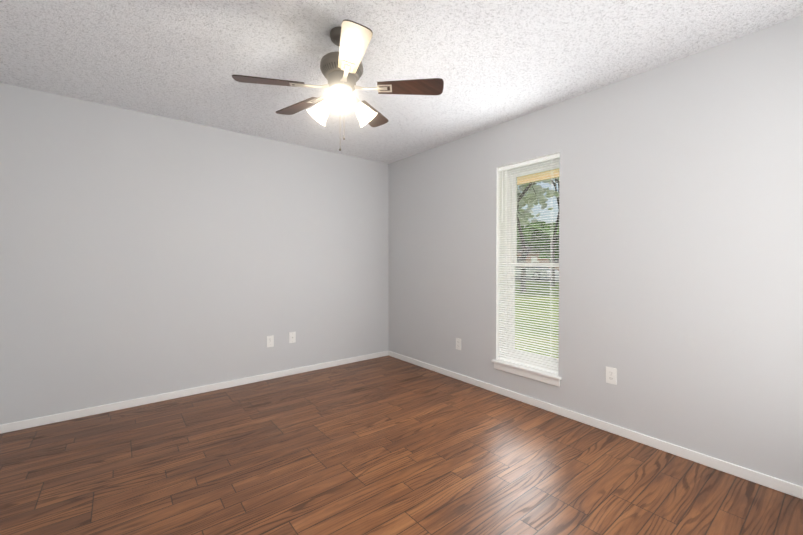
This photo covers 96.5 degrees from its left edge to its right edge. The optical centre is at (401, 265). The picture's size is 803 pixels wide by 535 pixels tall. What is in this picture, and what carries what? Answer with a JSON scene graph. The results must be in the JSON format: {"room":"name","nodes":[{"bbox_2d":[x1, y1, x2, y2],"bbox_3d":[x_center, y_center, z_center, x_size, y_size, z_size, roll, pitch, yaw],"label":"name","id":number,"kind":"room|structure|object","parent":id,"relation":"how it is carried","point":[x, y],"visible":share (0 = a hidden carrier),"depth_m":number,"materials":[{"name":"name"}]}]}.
{"room":"empty bedroom","nodes":[
{"label":"empty bedroom","id":0,"kind":"room"},
{"bbox_2d":[0,83,387,424],"bbox_3d":[-1.501,-0.061,3.592,3.750,2.440,0.120,-1,1,-38],"label":"wall","id":1,"kind":"structure","parent":0,"point":[142,254],"depth_m":3.09,"materials":[{"name":"grey paint"}]},
{"bbox_2d":[0,350,388,433],"bbox_3d":[-1.500,1.129,3.523,3.410,0.062,0.012,-1,1,-38],"label":"baseboard","id":2,"kind":"structure","parent":1,"relation":"attached to","point":[38,421],"depth_m":3.10,"materials":[{"name":"white wood"}]},
{"bbox_2d":[267,335,273,346],"bbox_3d":[-1.337,0.774,3.650,0.070,0.114,0.008,-1,1,-38],"label":"electrical outlet","id":3,"kind":"object","parent":1,"relation":"attached to","point":[270,341],"visible":1,"depth_m":3.65,"materials":[{"name":"white plastic"}]},
{"bbox_2d":[289,332,295,342],"bbox_3d":[-1.152,0.762,3.790,0.070,0.114,0.016,-1,1,-38],"label":"electrical outlet","id":4,"kind":"object","parent":1,"relation":"attached to","point":[292,337],"visible":1,"depth_m":3.79,"materials":[{"name":"white plastic"}]},
{"bbox_2d":[0,355,802,534],"bbox_3d":[-0.210,1.208,1.976,3.750,0.060,4.280,-1,1,-38],"label":"floor","id":5,"kind":"structure","parent":0,"point":[387,445],"depth_m":2.05,"materials":[{"name":"laminate"}]},
{"bbox_2d":[0,0,802,163],"bbox_3d":[-0.210,-1.302,1.947,3.750,0.080,4.280,-1,1,-38],"label":"ceiling","id":6,"kind":"structure","parent":0,"point":[490,63],"depth_m":2.14,"materials":[{"name":"white paint"}]},
{"bbox_2d":[232,19,443,150],"bbox_3d":[-0.339,-0.944,1.958,0.999,0.636,1.068,-1,1,-38],"label":"fan","id":7,"kind":"object","parent":6,"relation":"hanging from","point":[342,70],"visible":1,"depth_m":1.90,"materials":[{"name":"brown wood"}]},
{"bbox_2d":[388,15,802,486],"bbox_3d":[1.174,-0.055,3.057,0.220,2.440,4.040,-1,1,-38],"label":"wall","id":8,"kind":"structure","parent":0,"point":[681,245],"depth_m":2.30,"materials":[{"name":"grey paint"}]},
{"bbox_2d":[456,338,460,349],"bbox_3d":[0.578,0.797,3.636,0.008,0.114,0.070,-1,1,-38],"label":"electrical outlet","id":9,"kind":"object","parent":8,"relation":"attached to","point":[458,343],"visible":1,"depth_m":3.63,"materials":[{"name":"white plastic"}]},
{"bbox_2d":[491,357,561,386],"bbox_3d":[1.099,0.905,3.087,0.194,0.080,0.652,-1,1,-38],"label":"window sill","id":10,"kind":"structure","parent":8,"relation":"attached to","point":[554,379],"depth_m":3.01,"materials":[{"name":"white wood"}]},
{"bbox_2d":[507,158,559,367],"bbox_3d":[1.199,-0.013,3.155,0.069,1.754,0.590,-1,1,-38],"label":"window","id":11,"kind":"structure","parent":8,"relation":"in","point":[512,208],"depth_m":3.32,"materials":[{"name":"white plastic"}]},
{"bbox_2d":[498,153,559,373],"bbox_3d":[1.073,-0.012,3.055,0.037,1.747,0.580,-1,1,-38],"label":"window blinds","id":12,"kind":"object","parent":11,"relation":"attached to","point":[538,160],"visible":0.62,"depth_m":3.04,"materials":[{"name":"white plastic"}]},
{"bbox_2d":[517,169,558,184],"bbox_3d":[1.453,-0.982,3.268,0.468,0.230,6.040,-1,1,-38],"label":"roof eave","id":13,"kind":"object","parent":8,"relation":"attached to","point":[523,179],"depth_m":3.63,"materials":[{"name":"beige"}]},
{"bbox_2d":[388,351,802,498],"bbox_3d":[1.087,1.135,2.994,0.012,0.062,4.028,-1,1,-38],"label":"baseboard","id":14,"kind":"structure","parent":8,"relation":"attached to","point":[783,486],"depth_m":2.37,"materials":[{"name":"white wood"}]},
{"bbox_2d":[606,366,616,384],"bbox_3d":[1.469,0.772,2.510,0.008,0.114,0.070,-1,1,-38],"label":"electrical outlet","id":15,"kind":"object","parent":8,"relation":"attached to","point":[611,375],"visible":1,"depth_m":2.51,"materials":[{"name":"white plastic"}]},
{"label":"outside","id":16,"kind":"structure","parent":0,"visible":0},
{"bbox_2d":[515,281,558,357],"bbox_3d":[29.018,0.973,41.683,91.360,0.001,120.000,-1,1,-38],"label":"lawn","id":17,"kind":"structure","parent":16,"point":[537,314],"depth_m":9.78,"materials":[{"name":"green plant"}]},
{"bbox_2d":[517,221,546,257],"bbox_3d":[16.461,-2.409,46.014,7.605,6.662,5.685,-1,1,-38],"label":"tree","id":18,"kind":"object","parent":17,"relation":"on","point":[537,223],"depth_m":44.44,"materials":[{"name":"green plant"}]},
{"bbox_2d":[517,178,557,292],"bbox_3d":[5.184,-3.088,18.836,10.397,8.641,7.892,-1,1,-38],"label":"tree","id":19,"kind":"object","parent":17,"relation":"on","point":[529,214],"depth_m":20.90,"materials":[{"name":"green plant"}]},
{"bbox_2d":[517,245,558,270],"bbox_3d":[23.373,-1.445,56.320,9.900,4.500,15.900,-1,1,-38],"label":"house","id":20,"kind":"structure","parent":17,"relation":"on","point":[532,260],"depth_m":53.69,"materials":[{"name":"beige"}]},
{"bbox_2d":[517,177,558,203],"bbox_3d":[3.655,-3.868,13.365,13.556,10.356,8.701,-1,1,-38],"label":"tree","id":21,"kind":"object","parent":17,"relation":"on","point":[533,188],"depth_m":17.39,"materials":[{"name":"green plant"}]},
{"bbox_2d":[538,221,558,261],"bbox_3d":[18.644,-2.149,39.697,8.384,6.286,7.867,-1,1,-38],"label":"tree","id":22,"kind":"object","parent":17,"relation":"on","point":[547,245],"depth_m":41.49,"materials":[{"name":"green plant"}]},
{"bbox_2d":[551,178,558,285],"bbox_3d":[9.575,-3.390,20.142,8.509,9.215,7.614,-1,1,-38],"label":"tree","id":23,"kind":"object","parent":17,"relation":"on","point":[557,220],"depth_m":20.56,"materials":[{"name":"plant"}]},
{"bbox_2d":[515,277,558,282],"bbox_3d":[12.109,1.107,28.291,7.500,0.001,120.000,-1,1,-38],"label":"street","id":24,"kind":"structure","parent":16,"point":[528,278],"depth_m":28.30,"materials":[{"name":"grey asphalt"}]},
{"bbox_2d":[515,262,558,279],"bbox_3d":[9.979,0.428,28.637,1.876,1.335,4.560,-1,1,-38],"label":"car","id":25,"kind":"object","parent":24,"relation":"on","point":[540,271],"depth_m":27.14,"materials":[{"name":"grey"}]}
]}

